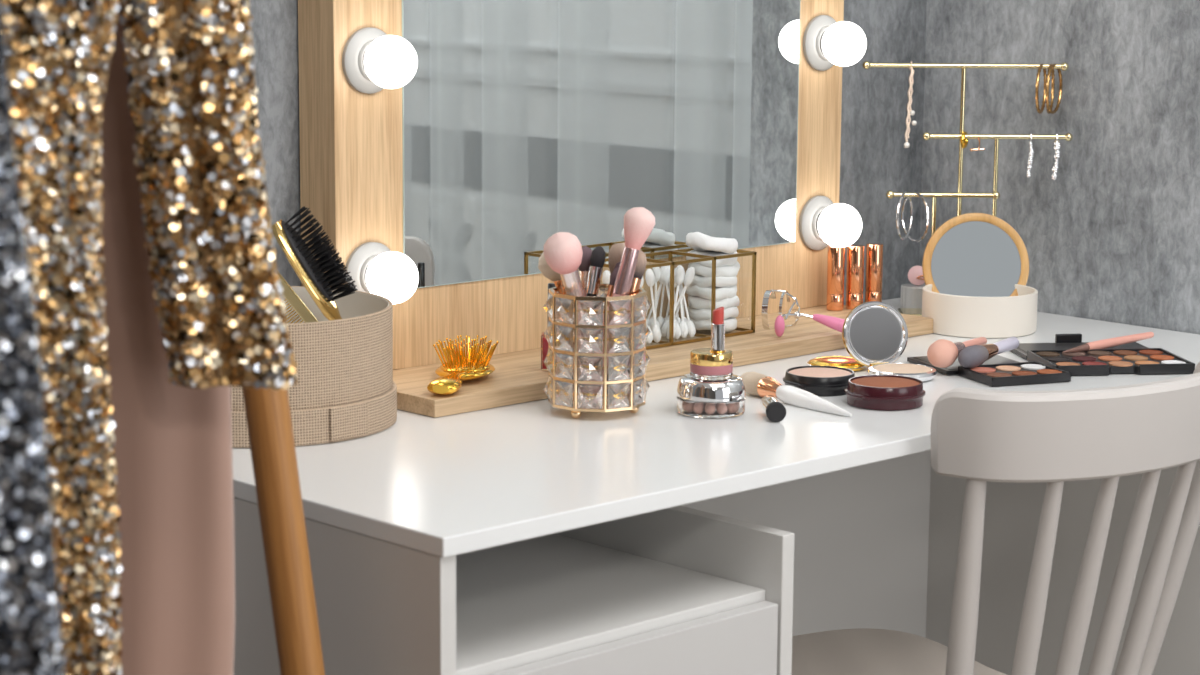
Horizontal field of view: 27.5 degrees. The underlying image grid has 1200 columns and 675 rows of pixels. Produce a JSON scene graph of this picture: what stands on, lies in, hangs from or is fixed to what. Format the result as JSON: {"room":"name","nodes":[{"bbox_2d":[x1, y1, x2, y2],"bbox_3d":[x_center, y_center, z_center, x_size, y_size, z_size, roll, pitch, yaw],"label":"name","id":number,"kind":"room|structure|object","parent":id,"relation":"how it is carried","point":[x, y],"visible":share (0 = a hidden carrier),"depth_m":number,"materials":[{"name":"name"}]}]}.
{"room":"backstage room","nodes":[
{"label":"backstage room","id":0,"kind":"room"},
{"bbox_2d":[249,0,926,304],"bbox_3d":[-0.972,-0.402,1.834,3.787,2.600,0.100,-9,13,-43],"label":"wall","id":1,"kind":"structure","parent":0,"point":[875,161],"depth_m":3.05,"materials":[{"name":"paint"}]},
{"bbox_2d":[919,0,1199,334],"bbox_3d":[0.571,-0.585,3.003,0.120,2.600,0.524,-9,13,-43],"label":"wall","id":2,"kind":"structure","parent":0,"point":[1115,237],"depth_m":2.96,"materials":[{"name":"concrete"}]},
{"bbox_3d":[1.030,1.190,0.417,4.600,0.050,5.277,-9,13,-43],"label":"floor","id":3,"kind":"structure","parent":0,"visible":0},
{"bbox_2d":[242,387,324,674],"bbox_3d":[-0.512,0.183,1.197,0.798,1.670,1.501,0,9,0],"label":"clothes rack","id":4,"kind":"object","parent":3,"relation":"on","point":[268,413],"visible":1,"depth_m":1.85,"materials":[{"name":"brown wood"}]},
{"bbox_2d":[0,2,66,674],"bbox_3d":[-0.369,0.027,1.188,0.231,1.172,0.077,1,9,3],"label":"dress","id":5,"kind":"object","parent":4,"relation":"hanging from","point":[30,626],"visible":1,"depth_m":1.19,"materials":[{"name":"metal"}]},
{"bbox_2d":[0,0,297,674],"bbox_3d":[-0.350,-0.059,1.558,0.332,1.122,0.184,-9,13,-43],"label":"dress","id":6,"kind":"object","parent":4,"relation":"hanging from","point":[220,309],"visible":0.94,"depth_m":1.54,"materials":[{"name":"gold metal"}]},
{"bbox_2d":[101,5,234,674],"bbox_3d":[-0.380,-0.011,1.722,0.239,1.272,0.073,1,9,1],"label":"dress","id":7,"kind":"object","parent":4,"relation":"hanging from","point":[173,443],"visible":0.3,"depth_m":1.72,"materials":[{"name":"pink fabric"}]},
{"bbox_2d":[232,298,1199,674],"bbox_3d":[0.143,0.419,2.583,1.284,0.750,0.574,-9,13,-43],"label":"vanity desk","id":8,"kind":"object","parent":3,"relation":"on","point":[532,537],"visible":0.59,"depth_m":2.20,"materials":[{"name":"white laminate"}]},
{"bbox_2d":[231,286,396,447],"bbox_3d":[-0.318,0.024,2.310,0.253,0.111,0.255,-9,13,-43],"label":"basket","id":9,"kind":"object","parent":8,"relation":"on","point":[345,389],"visible":0.44,"depth_m":2.22,"materials":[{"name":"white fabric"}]},
{"bbox_2d":[278,272,318,323],"bbox_3d":[-0.288,-0.011,2.365,0.105,0.120,0.004,0,9,0],"label":"comb","id":10,"kind":"object","parent":9,"relation":"in","point":[289,294],"visible":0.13,"depth_m":2.36,"materials":[{"name":"beige"}]},
{"bbox_2d":[271,206,357,319],"bbox_3d":[-0.261,-0.038,2.327,0.104,0.176,0.060,1,9,4],"label":"hairbrush","id":11,"kind":"object","parent":9,"relation":"in","point":[310,271],"visible":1,"depth_m":2.31,"materials":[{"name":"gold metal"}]},
{"bbox_2d":[281,221,333,301],"bbox_3d":[-0.278,-0.071,2.323,0.016,0.093,0.052,-31,8,5],"label":"cushion","id":12,"kind":"object","parent":11,"relation":"on","point":[310,271],"depth_m":2.30,"materials":[{"name":"black plastic"}]},
{"bbox_2d":[543,283,650,418],"bbox_3d":[-0.003,0.014,2.363,0.103,0.120,0.104,0,9,0],"label":"brush holder","id":13,"kind":"object","parent":8,"relation":"on","point":[569,335],"visible":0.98,"depth_m":2.32,"materials":[{"name":"clear glass"}]},
{"bbox_2d":[538,252,565,293],"bbox_3d":[-0.026,-0.017,2.370,0.071,0.146,0.036,1,9,1],"label":"makeup brush","id":14,"kind":"object","parent":13,"relation":"in","point":[546,270],"visible":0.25,"depth_m":2.35,"materials":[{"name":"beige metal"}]},
{"bbox_2d":[544,231,591,328],"bbox_3d":[-0.020,-0.021,2.335,0.072,0.164,0.038,-3,10,-20],"label":"makeup brush","id":15,"kind":"object","parent":13,"relation":"in","point":[563,252],"visible":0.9,"depth_m":2.31,"materials":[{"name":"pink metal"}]},
{"bbox_2d":[578,246,591,295],"bbox_3d":[-0.015,-0.019,2.390,0.018,0.140,0.018,-1,9,-10],"label":"makeup brush","id":16,"kind":"object","parent":13,"relation":"in","point":[584,267],"visible":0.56,"depth_m":2.38,"materials":[{"name":"pink"}]},
{"bbox_2d":[573,246,605,393],"bbox_3d":[-0.010,-0.016,2.365,0.014,0.143,0.041,8,12,37],"label":"makeup brush","id":17,"kind":"object","parent":13,"relation":"in","point":[597,260],"visible":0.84,"depth_m":2.36,"materials":[{"name":"black plastic"}]},
{"bbox_2d":[593,267,618,356],"bbox_3d":[0.004,-0.004,2.344,0.040,0.126,0.012,-5,11,-29],"label":"makeup brush","id":18,"kind":"object","parent":13,"relation":"in","point":[615,271],"visible":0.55,"depth_m":2.34,"materials":[{"name":"pink"}]},
{"bbox_2d":[609,243,624,383],"bbox_3d":[0.017,-0.020,2.383,0.019,0.145,0.032,0,9,-1],"label":"makeup brush","id":19,"kind":"object","parent":13,"relation":"in","point":[616,250],"visible":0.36,"depth_m":2.37,"materials":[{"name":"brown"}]},
{"bbox_2d":[597,207,654,384],"bbox_3d":[0.023,-0.032,2.328,0.064,0.187,0.031,-5,11,-30],"label":"makeup brush","id":20,"kind":"object","parent":13,"relation":"in","point":[639,222],"visible":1,"depth_m":2.32,"materials":[{"name":"pink"}]},
{"bbox_2d":[607,250,646,398],"bbox_3d":[0.024,-0.012,2.348,0.019,0.142,0.051,9,13,41],"label":"makeup brush","id":21,"kind":"object","parent":13,"relation":"in","point":[642,261],"visible":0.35,"depth_m":2.34,"materials":[{"name":"black plastic"}]},
{"bbox_2d":[456,533,765,674],"bbox_3d":[-0.163,0.222,2.235,0.377,0.016,0.505,-9,13,-43],"label":"shelf","id":22,"kind":"object","parent":8,"relation":"attached to","point":[527,604],"depth_m":2.16,"materials":[{"name":"white wood"}]},
{"bbox_2d":[298,0,932,417],"bbox_3d":[0.047,-0.352,2.611,0.761,0.760,0.210,-9,13,-43],"label":"vanity mirror","id":23,"kind":"object","parent":8,"relation":"on","point":[444,143],"visible":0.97,"depth_m":2.60,"materials":[{"name":"brown wood"}]},
{"bbox_2d":[342,27,417,93],"bbox_3d":[-0.208,-0.270,2.400,0.065,0.065,0.063,-9,13,-43],"label":"bulb","id":24,"kind":"object","parent":23,"relation":"attached to","point":[375,60],"depth_m":2.40,"materials":[{"name":"white glass"}]},
{"bbox_2d":[346,242,418,303],"bbox_3d":[-0.210,-0.060,2.435,0.065,0.065,0.063,-9,13,-43],"label":"bulb","id":25,"kind":"object","parent":23,"relation":"attached to","point":[385,269],"depth_m":2.42,"materials":[{"name":"white glass"}]},
{"bbox_2d":[427,335,498,394],"bbox_3d":[-0.140,0.026,2.413,0.062,0.039,0.144,2,10,10],"label":"hairbrush","id":26,"kind":"object","parent":23,"relation":"on","point":[457,367],"visible":1,"depth_m":2.42,"materials":[{"name":"gold metal"}]},
{"bbox_2d":[440,360,490,370],"bbox_3d":[-0.135,0.029,2.448,0.050,0.011,0.067,2,10,10],"label":"cushion","id":27,"kind":"object","parent":26,"relation":"on","point":[448,365],"depth_m":2.43,"materials":[{"name":"gold metal"}]},
{"bbox_2d":[541,283,555,370],"bbox_3d":[-0.049,-0.011,2.494,0.021,0.089,0.021,0,9,0],"label":"nail polish","id":28,"kind":"object","parent":23,"relation":"on","point":[544,344],"visible":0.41,"depth_m":2.49,"materials":[{"name":"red glass"}]},
{"bbox_2d":[541,332,548,370],"bbox_3d":[-0.050,0.014,2.498,0.021,0.037,0.021,0,9,0],"label":"bottle","id":29,"kind":"object","parent":28,"relation":"on","point":[544,344],"depth_m":2.49,"materials":[{"name":"red glass"}]},
{"bbox_2d":[393,305,932,417],"bbox_3d":[0.044,0.014,2.671,0.760,0.017,0.210,-9,13,-43],"label":"shelf","id":30,"kind":"object","parent":23,"relation":"attached to","point":[517,377],"depth_m":2.57,"materials":[{"name":"brown wood"}]},
{"bbox_2d":[603,248,755,349],"bbox_3d":[0.078,-0.044,2.691,0.199,0.091,0.070,-9,13,-43],"label":"organizer","id":31,"kind":"object","parent":23,"relation":"on","point":[670,253],"visible":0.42,"depth_m":2.69,"materials":[{"name":"gold metal"}]},
{"bbox_2d":[602,270,609,283],"bbox_3d":[0.010,-0.032,2.637,0.010,0.079,0.023,-4,10,-25],"label":"cotton swab","id":32,"kind":"object","parent":31,"relation":"in","point":[606,275],"visible":0.28,"depth_m":2.63,"materials":[{"name":"white"}]},
{"bbox_2d":[640,278,652,343],"bbox_3d":[0.047,-0.033,2.647,0.010,0.078,0.029,-6,12,-35],"label":"cotton swab","id":33,"kind":"object","parent":31,"relation":"in","point":[650,337],"visible":0.34,"depth_m":2.64,"materials":[{"name":"white"}]},
{"bbox_2d":[645,269,661,342],"bbox_3d":[0.058,-0.034,2.649,0.020,0.080,0.010,7,11,33],"label":"cotton swab","id":34,"kind":"object","parent":31,"relation":"in","point":[650,278],"visible":1,"depth_m":2.65,"materials":[{"name":"white"}]},
{"bbox_2d":[651,267,660,330],"bbox_3d":[0.061,-0.040,2.680,0.010,0.081,0.013,2,10,8],"label":"cotton swab","id":35,"kind":"object","parent":31,"relation":"in","point":[656,270],"visible":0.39,"depth_m":2.68,"materials":[{"name":"white"}]},
{"bbox_2d":[650,266,661,327],"bbox_3d":[0.064,-0.042,2.704,0.029,0.078,0.010,-8,13,-41],"label":"cotton swab","id":36,"kind":"object","parent":31,"relation":"in","point":[652,318],"visible":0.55,"depth_m":2.70,"materials":[{"name":"white"}]},
{"bbox_2d":[647,267,669,326],"bbox_3d":[0.060,-0.040,2.692,0.032,0.076,0.010,1,9,1],"label":"cotton swab","id":37,"kind":"object","parent":31,"relation":"in","point":[665,273],"visible":0.6,"depth_m":2.69,"materials":[{"name":"white"}]},
{"bbox_2d":[656,266,666,330],"bbox_3d":[0.069,-0.043,2.705,0.017,0.080,0.010,5,10,25],"label":"cotton swab","id":38,"kind":"object","parent":31,"relation":"in","point":[659,319],"visible":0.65,"depth_m":2.71,"materials":[{"name":"white"}]},
{"bbox_2d":[663,273,676,322],"bbox_3d":[0.076,-0.038,2.699,0.010,0.072,0.042,-2,10,-15],"label":"cotton swab","id":39,"kind":"object","parent":31,"relation":"in","point":[666,318],"visible":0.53,"depth_m":2.70,"materials":[{"name":"white"}]},
{"bbox_2d":[660,268,680,338],"bbox_3d":[0.077,-0.037,2.683,0.010,0.076,0.035,-6,11,-33],"label":"cotton swab","id":40,"kind":"object","parent":31,"relation":"in","point":[666,280],"visible":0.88,"depth_m":2.68,"materials":[{"name":"white"}]},
{"bbox_2d":[667,265,680,323],"bbox_3d":[0.083,-0.042,2.700,0.021,0.080,0.010,3,10,17],"label":"cotton swab","id":41,"kind":"object","parent":31,"relation":"in","point":[678,319],"visible":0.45,"depth_m":2.70,"materials":[{"name":"white"}]},
{"bbox_2d":[666,268,684,339],"bbox_3d":[0.082,-0.036,2.668,0.010,0.079,0.026,8,12,37],"label":"cotton swab","id":42,"kind":"object","parent":31,"relation":"in","point":[679,275],"visible":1,"depth_m":2.67,"materials":[{"name":"white"}]},
{"bbox_2d":[661,273,694,336],"bbox_3d":[0.085,-0.038,2.688,0.038,0.074,0.010,-1,10,-11],"label":"cotton swab","id":43,"kind":"object","parent":31,"relation":"in","point":[688,280],"visible":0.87,"depth_m":2.69,"materials":[{"name":"white"}]},
{"bbox_2d":[675,268,687,338],"bbox_3d":[0.089,-0.038,2.689,0.010,0.075,0.036,-2,10,-14],"label":"cotton swab","id":44,"kind":"object","parent":31,"relation":"in","point":[683,326],"visible":0.66,"depth_m":2.68,"materials":[{"name":"white"}]},
{"bbox_2d":[675,265,687,321],"bbox_3d":[0.091,-0.041,2.697,0.010,0.079,0.024,5,10,25],"label":"cotton swab","id":45,"kind":"object","parent":31,"relation":"in","point":[678,266],"visible":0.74,"depth_m":2.70,"materials":[{"name":"white"}]},
{"bbox_2d":[674,267,694,321],"bbox_3d":[0.089,-0.040,2.692,0.030,0.077,0.010,1,9,4],"label":"cotton swab","id":46,"kind":"object","parent":31,"relation":"in","point":[691,270],"visible":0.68,"depth_m":2.69,"materials":[{"name":"white"}]},
{"bbox_2d":[682,282,695,337],"bbox_3d":[0.094,-0.039,2.695,0.010,0.075,0.036,-5,11,-31],"label":"cotton swab","id":47,"kind":"object","parent":31,"relation":"in","point":[691,328],"visible":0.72,"depth_m":2.69,"materials":[{"name":"white"}]},
{"bbox_2d":[689,317,736,331],"bbox_3d":[0.127,-0.017,2.741,0.059,0.017,0.058,8,11,37],"label":"pad","id":48,"kind":"object","parent":31,"relation":"in","point":[730,323],"visible":0.48,"depth_m":2.72,"materials":[{"name":"white fabric"}]},
{"bbox_2d":[687,306,738,320],"bbox_3d":[0.125,-0.029,2.739,0.058,0.018,0.058,5,9,25],"label":"pad","id":49,"kind":"object","parent":48,"relation":"on","point":[732,312],"visible":0.58,"depth_m":2.72,"materials":[{"name":"white fabric"}]},
{"bbox_2d":[687,295,739,309],"bbox_3d":[0.126,-0.041,2.737,0.058,0.018,0.059,9,12,44],"label":"pad","id":50,"kind":"object","parent":49,"relation":"on","point":[696,302],"visible":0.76,"depth_m":2.71,"materials":[{"name":"white fabric"}]},
{"bbox_2d":[686,285,736,300],"bbox_3d":[0.124,-0.053,2.734,0.058,0.018,0.058,3,9,15],"label":"pad","id":51,"kind":"object","parent":50,"relation":"on","point":[721,292],"visible":0.73,"depth_m":2.71,"materials":[{"name":"white fabric"}]},
{"bbox_2d":[690,275,736,287],"bbox_3d":[0.125,-0.065,2.732,0.058,0.018,0.058,1,9,1],"label":"pad","id":52,"kind":"object","parent":51,"relation":"on","point":[700,281],"visible":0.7,"depth_m":2.71,"materials":[{"name":"white fabric"}]},
{"bbox_2d":[687,262,739,276],"bbox_3d":[0.125,-0.077,2.731,0.058,0.017,0.058,4,11,25],"label":"pad","id":53,"kind":"object","parent":52,"relation":"on","point":[724,271],"visible":0.71,"depth_m":2.71,"materials":[{"name":"white fabric"}]},
{"bbox_2d":[686,250,737,267],"bbox_3d":[0.124,-0.089,2.730,0.058,0.018,0.058,2,10,17],"label":"pad","id":54,"kind":"object","parent":53,"relation":"on","point":[727,261],"visible":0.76,"depth_m":2.71,"materials":[{"name":"white fabric"}]},
{"bbox_2d":[686,232,737,253],"bbox_3d":[0.125,-0.105,2.723,0.058,0.029,0.061,0,9,-3],"label":"pad","id":55,"kind":"object","parent":54,"relation":"on","point":[698,241],"visible":1,"depth_m":2.70,"materials":[{"name":"white fabric"}]},
{"bbox_2d":[762,289,844,336],"bbox_3d":[0.235,-0.028,2.724,0.113,0.049,0.045,0,9,0],"label":"eyelash curler","id":56,"kind":"object","parent":23,"relation":"on","point":[835,323],"visible":0.96,"depth_m":2.72,"materials":[{"name":"silver metal"}]},
{"bbox_2d":[799,196,861,249],"bbox_3d":[0.280,-0.133,2.898,0.065,0.065,0.063,-9,13,-43],"label":"vanity light","id":57,"kind":"object","parent":23,"relation":"attached to","point":[824,222],"depth_m":2.89,"materials":[{"name":"white"}]},
{"bbox_2d":[803,15,866,70],"bbox_3d":[0.282,-0.344,2.863,0.065,0.065,0.063,-9,13,-43],"label":"bulb","id":58,"kind":"object","parent":23,"relation":"attached to","point":[830,43],"depth_m":2.86,"materials":[{"name":"white glass"}]},
{"bbox_2d":[826,245,844,310],"bbox_3d":[0.280,-0.071,2.906,0.020,0.076,0.020,-9,13,-43],"label":"tube","id":59,"kind":"object","parent":23,"relation":"on","point":[836,255],"visible":1,"depth_m":2.90,"materials":[{"name":"brown metal"}]},
{"bbox_2d":[846,244,863,309],"bbox_3d":[0.304,-0.072,2.916,0.020,0.076,0.020,-9,13,-43],"label":"tube","id":60,"kind":"object","parent":23,"relation":"on","point":[854,273],"visible":0.95,"depth_m":2.91,"materials":[{"name":"brown metal"}]},
{"bbox_2d":[865,243,882,301],"bbox_3d":[0.328,-0.075,2.931,0.020,0.076,0.020,-9,13,-43],"label":"tube","id":61,"kind":"object","parent":23,"relation":"on","point":[874,251],"visible":0.82,"depth_m":2.92,"materials":[{"name":"brown metal"}]},
{"bbox_2d":[677,374,745,417],"bbox_3d":[0.108,0.055,2.373,0.067,0.035,0.067,-9,13,-43],"label":"jar","id":62,"kind":"object","parent":8,"relation":"on","point":[697,398],"visible":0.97,"depth_m":2.35,"materials":[{"name":"clear glass"}]},
{"bbox_2d":[690,348,732,379],"bbox_3d":[0.108,0.025,2.368,0.042,0.025,0.042,-9,13,-43],"label":"jar","id":63,"kind":"object","parent":62,"relation":"on","point":[705,364],"visible":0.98,"depth_m":2.35,"materials":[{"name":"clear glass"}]},
{"bbox_2d":[690,363,732,374],"bbox_3d":[0.108,0.029,2.369,0.041,0.009,0.041,-9,13,-43],"label":"pot","id":64,"kind":"object","parent":63,"relation":"on","point":[695,368],"depth_m":2.35,"materials":[{"name":"pink"}]},
{"bbox_2d":[710,307,724,352],"bbox_3d":[0.114,-0.008,2.363,0.014,0.044,0.015,0,9,0],"label":"lipstick","id":65,"kind":"object","parent":63,"relation":"on","point":[717,325],"visible":1,"depth_m":2.36,"materials":[{"name":"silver metal"}]},
{"bbox_2d":[760,395,785,421],"bbox_3d":[0.166,0.068,2.349,0.019,0.019,0.044,-1,9,-6],"label":"tube","id":66,"kind":"object","parent":8,"relation":"on","point":[770,405],"visible":1,"depth_m":2.33,"materials":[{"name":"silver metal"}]},
{"bbox_2d":[741,371,851,416],"bbox_3d":[0.194,0.056,2.418,0.026,0.025,0.162,-7,12,-37],"label":"makeup brush","id":67,"kind":"object","parent":8,"relation":"on","point":[755,383],"visible":0.9,"depth_m":2.42,"materials":[{"name":"white plastic"}]},
{"bbox_2d":[783,366,854,395],"bbox_3d":[0.224,0.044,2.495,0.076,0.019,0.076,-9,13,-43],"label":"face powder","id":68,"kind":"object","parent":8,"relation":"on","point":[817,380],"visible":0.87,"depth_m":2.47,"materials":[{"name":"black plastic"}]},
{"bbox_2d":[807,356,865,370],"bbox_3d":[0.254,0.027,2.624,0.065,0.010,0.065,-9,13,-43],"label":"gold compact","id":69,"kind":"object","parent":8,"relation":"on","point":[850,363],"visible":0.78,"depth_m":2.61,"materials":[{"name":"gold metal"}]},
{"bbox_2d":[845,375,925,410],"bbox_3d":[0.282,0.054,2.424,0.080,0.023,0.079,-9,13,-43],"label":"blush compact","id":70,"kind":"object","parent":8,"relation":"on","point":[870,392],"visible":1,"depth_m":2.40,"materials":[{"name":"red plastic"}]},
{"bbox_2d":[842,301,936,381],"bbox_3d":[0.310,0.004,2.578,0.072,0.072,0.109,-4,10,-23],"label":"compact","id":71,"kind":"object","parent":8,"relation":"on","point":[874,333],"visible":0.94,"depth_m":2.61,"materials":[{"name":"silver metal"}]},
{"bbox_2d":[844,301,907,365],"bbox_3d":[0.294,-0.004,2.610,0.070,0.067,0.025,-1,10,-10],"label":"mirror","id":72,"kind":"object","parent":71,"relation":"attached to","point":[875,333],"depth_m":2.61,"materials":[{"name":"silver metal"}]},
{"bbox_2d":[900,283,925,307],"bbox_3d":[0.395,-0.052,3.055,0.040,0.027,0.040,-9,13,-43],"label":"ribbed pot","id":73,"kind":"object","parent":8,"relation":"on","point":[911,294],"visible":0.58,"depth_m":3.04,"materials":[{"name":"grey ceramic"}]},
{"bbox_2d":[908,266,924,284],"bbox_3d":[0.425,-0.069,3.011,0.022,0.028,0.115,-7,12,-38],"label":"sponge","id":74,"kind":"object","parent":73,"relation":"on","point":[915,274],"visible":0.67,"depth_m":3.04,"materials":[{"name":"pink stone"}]},
{"bbox_2d":[862,61,1072,315],"bbox_3d":[0.441,-0.179,2.962,0.255,0.309,0.050,0,9,0],"label":"jewelry stand","id":75,"kind":"object","parent":8,"relation":"on","point":[1064,66],"visible":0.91,"depth_m":2.94,"materials":[{"name":"gold metal"}]},
{"bbox_2d":[896,192,912,239],"bbox_3d":[0.368,-0.147,2.962,0.004,0.058,0.058,5,10,25],"label":"earring","id":76,"kind":"object","parent":75,"relation":"hanging from","point":[904,193],"visible":1,"depth_m":2.95,"materials":[{"name":"silver metal"}]},
{"bbox_2d":[904,61,916,147],"bbox_3d":[0.373,-0.279,2.937,0.015,0.104,0.010,0,9,0],"label":"necklace","id":77,"kind":"object","parent":75,"relation":"hanging from","point":[910,111],"visible":1,"depth_m":2.94,"materials":[{"name":"beige"}]},
{"bbox_2d":[901,192,929,241],"bbox_3d":[0.382,-0.146,2.962,0.004,0.061,0.061,-4,10,-25],"label":"earring","id":78,"kind":"object","parent":75,"relation":"hanging from","point":[917,193],"visible":1,"depth_m":2.96,"materials":[{"name":"silver metal"}]},
{"bbox_2d":[961,131,967,147],"bbox_3d":[0.439,-0.238,2.947,0.005,0.021,0.021,5,10,24],"label":"ring","id":79,"kind":"object","parent":75,"relation":"hanging from","point":[964,142],"visible":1,"depth_m":2.94,"materials":[{"name":"gold metal"}]},
{"bbox_2d":[970,136,983,151],"bbox_3d":[0.454,-0.233,2.944,0.017,0.019,0.004,0,9,0],"label":"earring","id":80,"kind":"object","parent":75,"relation":"hanging from","point":[978,148],"visible":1,"depth_m":2.94,"materials":[{"name":"gold metal"}]},
{"bbox_2d":[1026,134,1033,177],"bbox_3d":[0.518,-0.218,2.947,0.008,0.053,0.008,0,9,0],"label":"earring","id":81,"kind":"object","parent":75,"relation":"hanging from","point":[1031,153],"visible":1,"depth_m":2.95,"materials":[{"name":"silver metal"}]},
{"bbox_2d":[1035,63,1046,113],"bbox_3d":[0.529,-0.298,2.937,0.005,0.060,0.060,4,10,20],"label":"bangle","id":82,"kind":"object","parent":75,"relation":"hanging from","point":[1038,109],"visible":0.97,"depth_m":2.92,"materials":[{"name":"gold metal"}]},
{"bbox_2d":[1046,64,1054,113],"bbox_3d":[0.540,-0.298,2.937,0.005,0.060,0.060,3,10,16],"label":"bangle","id":83,"kind":"object","parent":75,"relation":"hanging from","point":[1050,65],"visible":0.98,"depth_m":2.92,"materials":[{"name":"gold metal"}]},
{"bbox_2d":[1045,64,1061,113],"bbox_3d":[0.545,-0.298,2.937,0.005,0.060,0.060,5,11,27],"label":"bangle","id":84,"kind":"object","parent":75,"relation":"hanging from","point":[1053,65],"visible":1,"depth_m":2.95,"materials":[{"name":"gold metal"}]},
{"bbox_2d":[1051,134,1060,179],"bbox_3d":[0.549,-0.217,2.947,0.010,0.056,0.009,0,9,0],"label":"earring","id":85,"kind":"object","parent":75,"relation":"hanging from","point":[1057,145],"visible":1,"depth_m":2.95,"materials":[{"name":"silver metal"}]},
{"bbox_2d":[922,284,1037,337],"bbox_3d":[0.447,-0.033,2.884,0.134,0.048,0.134,-9,13,-43],"label":"round box","id":86,"kind":"object","parent":8,"relation":"on","point":[952,315],"visible":0.92,"depth_m":2.83,"materials":[{"name":"white plastic"}]},
{"bbox_2d":[922,213,1028,296],"bbox_3d":[0.449,-0.085,2.922,0.128,0.126,0.030,0,9,-1],"label":"round mirror","id":87,"kind":"object","parent":86,"relation":"in","point":[969,254],"visible":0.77,"depth_m":2.92,"materials":[{"name":"grey mirror"}]},
{"bbox_2d":[907,355,1070,386],"bbox_3d":[0.413,0.031,2.608,0.106,0.009,0.164,-3,10,-21],"label":"palette","id":88,"kind":"object","parent":8,"relation":"on","point":[998,370],"visible":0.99,"depth_m":2.56,"materials":[{"name":"black plastic"}]},
{"bbox_2d":[926,337,986,367],"bbox_3d":[0.384,0.009,2.635,0.031,0.031,0.148,5,10,23],"label":"makeup brush","id":89,"kind":"object","parent":88,"relation":"on","point":[942,353],"visible":0.98,"depth_m":2.58,"materials":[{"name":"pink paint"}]},
{"bbox_2d":[958,337,1018,367],"bbox_3d":[0.417,0.014,2.620,0.024,0.024,0.134,6,11,32],"label":"makeup brush","id":90,"kind":"object","parent":88,"relation":"on","point":[973,356],"visible":1,"depth_m":2.58,"materials":[{"name":"white paint"}]},
{"bbox_2d":[958,361,1070,386],"bbox_3d":[0.434,0.038,2.568,0.114,0.009,0.103,-9,13,-43],"label":"tray","id":91,"kind":"object","parent":88,"relation":"on","point":[991,373],"depth_m":2.55,"materials":[{"name":"black plastic"}]},
{"bbox_2d":[1010,333,1194,375],"bbox_3d":[0.544,0.018,2.681,0.153,0.014,0.186,-1,10,-8],"label":"palette","id":92,"kind":"object","parent":8,"relation":"on","point":[1130,358],"visible":0.98,"depth_m":2.64,"materials":[{"name":"black plastic"}]},
{"bbox_2d":[1062,332,1153,352],"bbox_3d":[0.562,0.006,2.710,0.155,0.010,0.010,-9,14,-39],"label":"makeup brush","id":93,"kind":"object","parent":92,"relation":"on","point":[1111,342],"visible":1,"depth_m":2.71,"materials":[{"name":"brown paint"}]},
{"bbox_2d":[1027,348,1194,375],"bbox_3d":[0.550,0.026,2.640,0.182,0.011,0.170,-9,13,-43],"label":"tray","id":94,"kind":"object","parent":92,"relation":"on","point":[1141,361],"depth_m":2.62,"materials":[{"name":"black plastic"}]},
{"bbox_2d":[792,361,1199,674],"bbox_3d":[0.360,0.402,2.539,0.368,0.806,0.552,-6,11,-33],"label":"spindle chair","id":95,"kind":"object","parent":3,"relation":"on","point":[979,436],"visible":0.96,"depth_m":2.27,"materials":[{"name":"beige paint"}]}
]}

